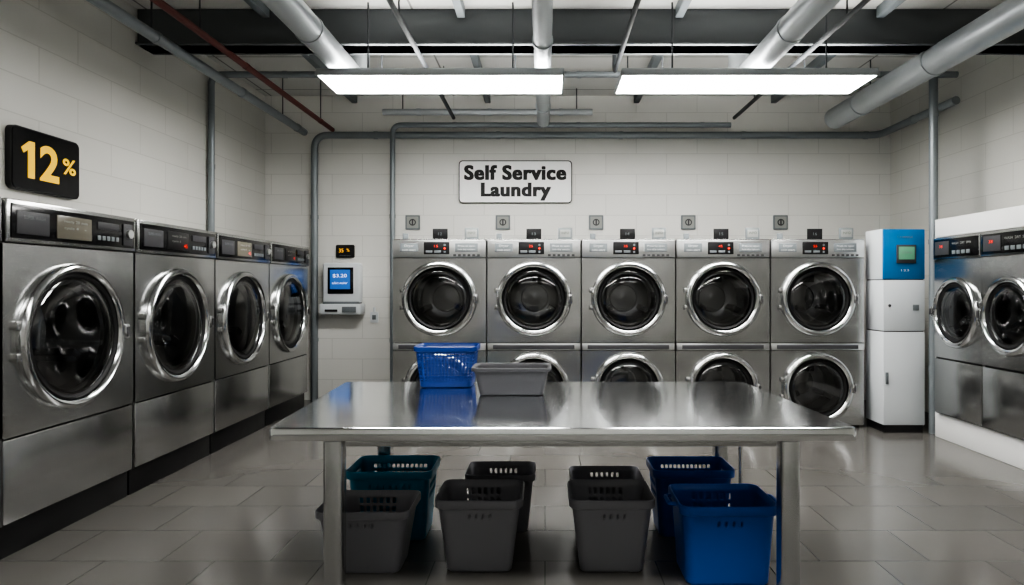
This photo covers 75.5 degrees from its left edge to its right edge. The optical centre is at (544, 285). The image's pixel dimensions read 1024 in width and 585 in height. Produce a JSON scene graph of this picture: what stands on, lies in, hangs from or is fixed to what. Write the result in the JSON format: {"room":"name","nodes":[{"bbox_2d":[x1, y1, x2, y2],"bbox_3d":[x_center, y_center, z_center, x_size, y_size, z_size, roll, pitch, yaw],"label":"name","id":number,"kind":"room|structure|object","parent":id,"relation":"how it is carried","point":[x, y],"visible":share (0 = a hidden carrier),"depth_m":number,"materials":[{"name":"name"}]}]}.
{"room":"laundry","nodes":[
{"label":"laundry","id":0,"kind":"room"},
{"bbox_2d":[0,0,264,239],"bbox_3d":[-3.730,-0.500,2.840,0.100,4.000,11.680,0,0,0],"label":"wall","id":1,"kind":"structure","parent":0,"point":[137,118],"depth_m":5.78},
{"bbox_2d":[5,124,78,198],"bbox_3d":[-3.653,-0.890,4.825,0.050,0.440,0.660,0,0,0],"label":"sign","id":2,"kind":"object","parent":1,"relation":"attached to","point":[37,162],"visible":1,"depth_m":4.75,"materials":[{"name":"black plastic"}]},
{"bbox_2d":[0,400,1023,584],"bbox_3d":[0.430,1.550,2.840,8.420,0.100,11.880,0,0,0],"label":"floor","id":3,"kind":"structure","parent":0,"point":[878,507],"depth_m":4.22,"materials":[{"name":"tile"}]},
{"bbox_2d":[0,197,0,240],"bbox_3d":[-3.253,0.507,2.987,0.773,1.985,1.135,0,0,0],"label":"washer","id":4,"kind":"object","parent":3,"relation":"on","point":[0,197],"visible":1,"depth_m":3.54,"materials":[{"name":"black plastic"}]},
{"bbox_2d":[0,197,134,559],"bbox_3d":[-3.253,0.507,4.143,0.773,1.985,1.135,0,0,0],"label":"washer","id":5,"kind":"object","parent":3,"relation":"on","point":[66,274],"visible":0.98,"depth_m":4.09,"materials":[{"name":"silver metal"}]},
{"bbox_2d":[127,218,215,494],"bbox_3d":[-3.253,0.507,5.298,0.773,1.985,1.135,0,0,0],"label":"washer","id":6,"kind":"object","parent":3,"relation":"on","point":[173,403],"visible":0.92,"depth_m":5.25,"materials":[{"name":"silver metal"}]},
{"bbox_2d":[209,232,270,453],"bbox_3d":[-3.253,0.507,6.452,0.773,1.985,1.135,0,0,0],"label":"washer","id":7,"kind":"object","parent":3,"relation":"on","point":[241,266],"visible":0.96,"depth_m":6.45,"materials":[{"name":"silver metal"}]},
{"bbox_2d":[265,241,309,426],"bbox_3d":[-3.253,0.507,7.607,0.773,1.985,1.135,0,0,0],"label":"washer","id":8,"kind":"object","parent":3,"relation":"on","point":[288,269],"visible":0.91,"depth_m":7.60,"materials":[{"name":"silver metal"}]},
{"bbox_2d":[315,490,420,572],"bbox_3d":[-0.945,1.331,3.570,0.496,0.342,0.386,0,0,0],"label":"bin","id":9,"kind":"object","parent":3,"relation":"on","point":[377,541],"visible":0.77,"depth_m":3.43,"materials":[{"name":"grey plastic"}]},
{"bbox_2d":[346,455,439,539],"bbox_3d":[-0.917,1.292,4.030,0.511,0.420,0.386,0,0,0],"label":"laundry basket","id":10,"kind":"object","parent":3,"relation":"on","point":[365,478],"visible":0.66,"depth_m":3.88,"materials":[{"name":"blue plastic"}]},
{"bbox_2d":[393,228,486,381],"bbox_3d":[-1.115,0.440,7.411,0.985,2.120,1.038,0,0,0],"label":"dryer","id":11,"kind":"object","parent":3,"relation":"on","point":[440,282],"visible":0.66,"depth_m":6.97,"materials":[{"name":"metal"}]},
{"bbox_2d":[435,479,524,571],"bbox_3d":[-0.346,1.304,3.590,0.462,0.396,0.386,0,0,0],"label":"bin","id":12,"kind":"object","parent":3,"relation":"on","point":[479,535],"visible":1,"depth_m":3.44,"materials":[{"name":"grey plastic"}]},
{"bbox_2d":[465,461,535,531],"bbox_3d":[-0.273,1.321,4.140,0.431,0.362,0.326,0,0,0],"label":"bin","id":13,"kind":"object","parent":3,"relation":"on","point":[526,470],"visible":0.48,"depth_m":4.04,"materials":[{"name":"grey plastic"}]},
{"bbox_2d":[487,228,580,381],"bbox_3d":[-0.117,0.440,7.411,0.985,2.120,1.038,0,0,0],"label":"dryer","id":14,"kind":"object","parent":3,"relation":"on","point":[534,282],"visible":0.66,"depth_m":6.97,"materials":[{"name":"metal"}]},
{"bbox_2d":[390,122,730,381],"bbox_3d":[0.196,-0.309,8.530,4.408,3.618,0.077,0,0,0],"label":"gas pipe","id":15,"kind":"object","parent":3,"relation":"on","point":[396,126],"visible":0.96,"depth_m":8.50,"materials":[{"name":"grey metal"}]},
{"bbox_2d":[269,382,855,584],"bbox_3d":[0.039,1.075,3.755,2.791,0.850,1.470,0,0,0],"label":"folding table","id":16,"kind":"object","parent":3,"relation":"on","point":[384,416],"visible":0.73,"depth_m":3.14,"materials":[{"name":"metal"}]},
{"bbox_2d":[414,343,480,387],"bbox_3d":[-0.635,0.516,4.320,0.406,0.264,0.306,0,0,0],"label":"laundry basket","id":17,"kind":"object","parent":16,"relation":"on","point":[433,381],"visible":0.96,"depth_m":4.20,"materials":[{"name":"blue plastic"}]},
{"bbox_2d":[471,363,550,394],"bbox_3d":[-0.200,0.565,4.010,0.476,0.166,0.285,0,0,0],"label":"tub","id":18,"kind":"object","parent":16,"relation":"on","point":[491,378],"visible":1,"depth_m":3.90,"materials":[{"name":"grey plastic"}]},
{"bbox_2d":[569,466,643,499],"bbox_3d":[0.378,1.336,4.140,0.450,0.332,0.326,0,0,0],"label":"bin","id":19,"kind":"object","parent":3,"relation":"on","point":[575,472],"visible":0.17,"depth_m":4.28,"materials":[{"name":"grey plastic"}]},
{"bbox_2d":[567,479,654,571],"bbox_3d":[0.351,1.304,3.590,0.452,0.396,0.386,0,0,0],"label":"bin","id":20,"kind":"object","parent":3,"relation":"on","point":[611,535],"visible":1,"depth_m":3.44,"materials":[{"name":"grey plastic"}]},
{"bbox_2d":[581,228,674,381],"bbox_3d":[0.881,0.440,7.411,0.985,2.120,1.038,0,0,0],"label":"dryer","id":21,"kind":"object","parent":3,"relation":"on","point":[628,282],"visible":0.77,"depth_m":6.97,"materials":[{"name":"metal"}]},
{"bbox_2d":[310,96,959,400],"bbox_3d":[0.675,-0.260,7.835,7.472,3.521,1.671,0,0,0],"label":"pipe","id":22,"kind":"object","parent":3,"relation":"on","point":[955,100],"visible":1,"depth_m":8.58,"materials":[{"name":"grey metal"}]},
{"bbox_2d":[646,456,734,536],"bbox_3d":[0.887,1.297,4.067,0.491,0.410,0.341,0,0,0],"label":"laundry basket","id":23,"kind":"object","parent":3,"relation":"on","point":[660,478],"visible":0.59,"depth_m":3.94,"materials":[{"name":"blue plastic"}]},
{"bbox_2d":[664,484,775,584],"bbox_3d":[0.920,1.297,3.455,0.582,0.411,0.396,0,0,0],"label":"laundry basket","id":24,"kind":"object","parent":3,"relation":"on","point":[718,545],"visible":1,"depth_m":3.29,"materials":[{"name":"blue plastic"}]},
{"bbox_2d":[675,228,769,392],"bbox_3d":[1.879,0.440,7.411,0.985,2.120,1.038,0,0,0],"label":"dryer","id":25,"kind":"object","parent":3,"relation":"on","point":[722,283],"visible":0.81,"depth_m":6.97,"materials":[{"name":"metal"}]},
{"bbox_2d":[769,228,863,426],"bbox_3d":[2.877,0.440,7.411,0.985,2.120,1.038,0,0,0],"label":"dryer","id":26,"kind":"object","parent":3,"relation":"on","point":[816,342],"visible":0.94,"depth_m":6.97,"materials":[{"name":"metal"}]},
{"bbox_2d":[866,229,924,432],"bbox_3d":[3.661,0.459,6.904,0.428,2.083,0.393,0,0,0],"label":"machine","id":27,"kind":"object","parent":3,"relation":"on","point":[895,258],"visible":1,"depth_m":6.73,"materials":[{"name":"white metal"}]},
{"bbox_2d":[928,76,938,433],"bbox_3d":[3.955,-0.360,6.720,0.095,3.720,0.095,0,0,0],"label":"riser pipe","id":28,"kind":"object","parent":3,"relation":"on","point":[933,113],"visible":0.67,"depth_m":6.69,"materials":[{"name":"grey metal"}]},
{"bbox_2d":[935,205,1023,469],"bbox_3d":[4.218,0.420,4.300,0.636,2.160,4.600,0,0,0],"label":"surround","id":29,"kind":"object","parent":3,"relation":"on","point":[1007,449],"visible":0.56,"depth_m":5.90,"materials":[{"name":"white"}]},
{"bbox_2d":[929,232,983,426],"bbox_3d":[4.131,0.387,6.186,0.678,1.723,0.708,0,0,0],"label":"washer","id":30,"kind":"object","parent":29,"relation":"on","point":[957,299],"visible":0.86,"depth_m":6.20,"materials":[{"name":"metal"}]},
{"bbox_2d":[976,227,1023,439],"bbox_3d":[4.131,0.387,5.473,0.678,1.723,0.708,0,0,0],"label":"washer","id":31,"kind":"object","parent":29,"relation":"on","point":[1000,314],"visible":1,"depth_m":5.61,"materials":[{"name":"metal"}]},
{"bbox_2d":[125,0,1004,95],"bbox_3d":[0.430,-2.550,2.840,8.420,0.100,11.880,0,0,0],"label":"ceiling","id":32,"kind":"structure","parent":0,"point":[292,86],"depth_m":7.25,"materials":[{"name":"grey paint"}]},
{"bbox_2d":[86,0,307,135],"bbox_3d":[-3.100,-2.215,2.755,0.102,0.571,11.490,0,0,0],"label":"pipe","id":33,"kind":"object","parent":32,"relation":"attached to","point":[106,6],"visible":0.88,"depth_m":5.63,"materials":[{"name":"grey metal"}]},
{"bbox_2d":[150,0,334,131],"bbox_3d":[-2.720,-2.234,2.730,0.063,0.532,11.440,0,0,0],"label":"pipe","id":34,"kind":"object","parent":32,"relation":"hanging from","point":[163,5],"visible":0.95,"depth_m":5.69,"materials":[{"name":"red"}]},
{"bbox_2d":[244,0,269,17],"bbox_3d":[-2.500,-2.450,4.285,0.070,0.100,3.250,0,0,0],"label":"joist","id":35,"kind":"object","parent":32,"relation":"attached to","point":[258,6],"depth_m":5.74,"materials":[{"name":"grey metal"}]},
{"bbox_2d":[261,0,369,67],"bbox_3d":[-1.880,-2.214,1.886,0.240,0.573,9.752,0,0,0],"label":"ventilation duct","id":36,"kind":"object","parent":32,"relation":"hanging from","point":[308,28],"visible":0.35,"depth_m":5.19,"materials":[{"name":"silver metal"}]},
{"bbox_2d":[302,55,356,102],"bbox_3d":[-2.500,-2.450,7.440,0.070,0.100,2.460,0,0,0],"label":"joist","id":37,"kind":"object","parent":32,"relation":"attached to","point":[313,60],"depth_m":7.22,"materials":[{"name":"grey metal"}]},
{"bbox_2d":[367,2,368,67],"bbox_3d":[-1.560,-2.208,5.820,0.015,0.585,0.015,0,0,-23],"label":"cable","id":38,"kind":"object","parent":32,"relation":"hanging from","point":[367,2],"visible":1,"depth_m":5.81,"materials":[{"name":"grey paint"}]},
{"bbox_2d":[315,68,564,93],"bbox_3d":[-0.921,-1.885,6.075,2.193,0.069,0.586,0,0,0],"label":"fluorescent light fixture","id":39,"kind":"object","parent":38,"relation":"hanging from","point":[339,80],"visible":1,"depth_m":5.95,"materials":[{"name":"white plastic"}]},
{"bbox_2d":[386,0,454,119],"bbox_3d":[-1.150,-2.296,2.655,0.044,0.407,11.290,0,0,0],"label":"conduit","id":40,"kind":"object","parent":32,"relation":"attached to","point":[391,3],"visible":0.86,"depth_m":5.61,"materials":[{"name":"grey metal"}]},
{"bbox_2d":[452,0,464,17],"bbox_3d":[-0.750,-2.450,4.285,0.070,0.100,3.250,0,0,0],"label":"joist","id":41,"kind":"object","parent":32,"relation":"attached to","point":[459,6],"depth_m":5.73,"materials":[{"name":"grey metal"}]},
{"bbox_2d":[470,55,490,102],"bbox_3d":[-0.750,-2.450,7.440,0.070,0.100,2.460,0,0,0],"label":"joist","id":42,"kind":"object","parent":32,"relation":"attached to","point":[475,59],"depth_m":7.21,"materials":[{"name":"grey metal"}]},
{"bbox_2d":[382,88,592,115],"bbox_3d":[-0.725,-2.327,8.350,2.650,0.345,0.090,0,0,0],"label":"pipe","id":43,"kind":"object","parent":32,"relation":"attached to","point":[418,112],"visible":0.98,"depth_m":8.32,"materials":[{"name":"grey metal"}]},
{"bbox_2d":[512,2,513,67],"bbox_3d":[-0.283,-2.208,5.820,0.015,0.585,0.015,0,0,-23],"label":"cable","id":44,"kind":"object","parent":32,"relation":"hanging from","point":[512,2],"visible":1,"depth_m":5.81,"materials":[{"name":"grey paint"}]},
{"bbox_2d":[531,0,552,126],"bbox_3d":[-0.020,-2.231,2.605,0.176,0.538,11.190,0,0,0],"label":"ventilation duct","id":45,"kind":"object","parent":32,"relation":"hanging from","point":[542,10],"visible":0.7,"depth_m":5.42,"materials":[{"name":"grey metal"}]},
{"bbox_2d":[135,9,1023,54],"bbox_3d":[0.430,-2.335,6.060,8.216,0.330,0.280,0,0,0],"label":"ceiling beam","id":46,"kind":"structure","parent":32,"relation":"attached to","point":[242,31],"depth_m":5.95,"materials":[{"name":"black metal"}]},
{"bbox_2d":[207,56,958,231],"bbox_3d":[0.405,-1.500,7.180,8.150,2.000,0.079,0,0,0],"label":"pipe","id":47,"kind":"object","parent":32,"relation":"attached to","point":[229,74],"visible":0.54,"depth_m":7.15,"materials":[{"name":"grey metal"}]},
{"bbox_2d":[612,0,640,72],"bbox_3d":[0.690,-2.299,1.791,0.044,0.402,9.562,0,0,0],"label":"conduit","id":48,"kind":"object","parent":32,"relation":"attached to","point":[616,60],"visible":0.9,"depth_m":5.61,"materials":[{"name":"grey metal"}]},
{"bbox_2d":[634,55,661,102],"bbox_3d":[1.200,-2.450,7.440,0.070,0.100,2.460,0,0,0],"label":"joist","id":49,"kind":"object","parent":32,"relation":"attached to","point":[655,60],"depth_m":7.22,"materials":[{"name":"grey metal"}]},
{"bbox_2d":[671,2,672,67],"bbox_3d":[1.122,-2.208,5.820,0.015,0.585,0.015,0,0,-23],"label":"cable","id":50,"kind":"object","parent":32,"relation":"hanging from","point":[671,2],"visible":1,"depth_m":5.82,"materials":[{"name":"grey paint"}]},
{"bbox_2d":[614,68,879,93],"bbox_3d":[1.801,-1.885,6.075,2.274,0.069,0.586,0,0,0],"label":"fluorescent light fixture","id":51,"kind":"object","parent":50,"relation":"hanging from","point":[630,80],"visible":1,"depth_m":5.95,"materials":[{"name":"white plastic"}]},
{"bbox_2d":[675,0,691,17],"bbox_3d":[1.200,-2.450,4.285,0.070,0.100,3.250,0,0,0],"label":"joist","id":52,"kind":"object","parent":32,"relation":"attached to","point":[681,7],"depth_m":5.75,"materials":[{"name":"grey metal"}]},
{"bbox_2d":[728,0,840,67],"bbox_3d":[1.960,-2.214,1.886,0.240,0.573,9.752,0,0,0],"label":"ventilation duct","id":53,"kind":"object","parent":32,"relation":"hanging from","point":[791,28],"visible":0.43,"depth_m":5.21,"materials":[{"name":"silver metal"}]},
{"bbox_2d":[733,0,870,119],"bbox_3d":[2.380,-2.296,2.655,0.044,0.407,11.290,0,0,0],"label":"conduit","id":54,"kind":"object","parent":32,"relation":"attached to","point":[862,3],"visible":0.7,"depth_m":5.62,"materials":[{"name":"grey metal"}]},
{"bbox_2d":[771,55,835,102],"bbox_3d":[3.000,-2.450,7.440,0.070,0.100,2.460,0,0,0],"label":"joist","id":55,"kind":"object","parent":32,"relation":"attached to","point":[819,61],"depth_m":7.25,"materials":[{"name":"grey metal"}]},
{"bbox_2d":[825,14,826,67],"bbox_3d":[2.480,-2.208,5.820,0.015,0.585,0.015,0,0,-23],"label":"cable","id":56,"kind":"object","parent":32,"relation":"hanging from","point":[826,14],"visible":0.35,"depth_m":5.81,"materials":[{"name":"grey paint"}]},
{"bbox_2d":[876,0,905,17],"bbox_3d":[3.000,-2.450,4.285,0.070,0.100,3.250,0,0,0],"label":"pipe","id":57,"kind":"object","parent":32,"relation":"attached to","point":[886,7],"depth_m":5.75,"materials":[{"name":"grey metal"}]},
{"bbox_2d":[824,0,1023,128],"bbox_3d":[3.600,-2.220,2.605,0.281,0.560,11.190,0,0,0],"label":"ventilation duct","id":58,"kind":"object","parent":32,"relation":"hanging from","point":[1006,19],"visible":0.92,"depth_m":5.92,"materials":[{"name":"silver metal"}]},
{"bbox_2d":[265,96,889,399],"bbox_3d":[0.430,-0.500,8.730,8.420,4.000,0.100,0,0,0],"label":"wall","id":59,"kind":"structure","parent":0,"point":[641,185],"depth_m":8.68,"materials":[{"name":"white paint"}]},
{"bbox_2d":[319,263,364,314],"bbox_3d":[-2.630,0.035,8.560,0.540,0.670,0.235,0,0,0],"label":"payment terminal","id":60,"kind":"object","parent":59,"relation":"attached to","point":[342,282],"visible":1,"depth_m":8.50,"materials":[{"name":"white plastic"}]},
{"bbox_2d":[336,245,354,257],"bbox_3d":[-2.620,-0.455,8.661,0.240,0.170,0.035,0,0,0],"label":"display","id":61,"kind":"object","parent":59,"relation":"attached to","point":[342,251],"visible":1,"depth_m":8.65,"materials":[{"name":"black plastic"}]},
{"bbox_2d":[370,307,377,322],"bbox_3d":[-2.240,0.380,8.660,0.100,0.200,0.036,0,0,0],"label":"power socket","id":62,"kind":"object","parent":59,"relation":"attached to","point":[373,315],"visible":1,"depth_m":8.65,"materials":[{"name":"white plastic"}]},
{"bbox_2d":[405,215,419,229],"bbox_3d":[-1.737,-0.835,8.663,0.190,0.190,0.030,0,0,0],"label":"plate","id":63,"kind":"object","parent":59,"relation":"attached to","point":[412,222],"visible":1,"depth_m":8.65,"materials":[{"name":"grey metal"}]},
{"bbox_2d":[496,215,509,229],"bbox_3d":[-0.553,-0.835,8.663,0.190,0.190,0.030,0,0,0],"label":"plate","id":64,"kind":"object","parent":59,"relation":"attached to","point":[502,221],"visible":1,"depth_m":8.65,"materials":[{"name":"grey metal"}]},
{"bbox_2d":[459,160,571,202],"bbox_3d":[-0.388,-1.365,8.659,1.485,0.560,0.039,0,0,0],"label":"sign","id":65,"kind":"object","parent":59,"relation":"attached to","point":[480,181],"visible":1,"depth_m":8.64,"materials":[{"name":"white plastic"}]},
{"bbox_2d":[589,215,602,229],"bbox_3d":[0.671,-0.835,8.663,0.190,0.190,0.030,0,0,0],"label":"plate","id":66,"kind":"object","parent":59,"relation":"attached to","point":[595,221],"visible":1,"depth_m":8.65,"materials":[{"name":"grey metal"}]},
{"bbox_2d":[681,215,695,229],"bbox_3d":[1.882,-0.835,8.663,0.190,0.190,0.030,0,0,0],"label":"plate","id":67,"kind":"object","parent":59,"relation":"attached to","point":[688,222],"visible":1,"depth_m":8.65,"materials":[{"name":"grey metal"}]},
{"bbox_2d":[773,215,787,229],"bbox_3d":[3.092,-0.835,8.663,0.190,0.190,0.030,0,0,0],"label":"plate","id":68,"kind":"object","parent":59,"relation":"attached to","point":[780,222],"visible":1,"depth_m":8.65,"materials":[{"name":"grey metal"}]},
{"bbox_2d":[890,55,1023,412],"bbox_3d":[4.590,-0.500,2.840,0.100,4.000,11.680,0,0,0],"label":"wall","id":69,"kind":"structure","parent":0,"point":[981,137],"depth_m":7.13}
]}

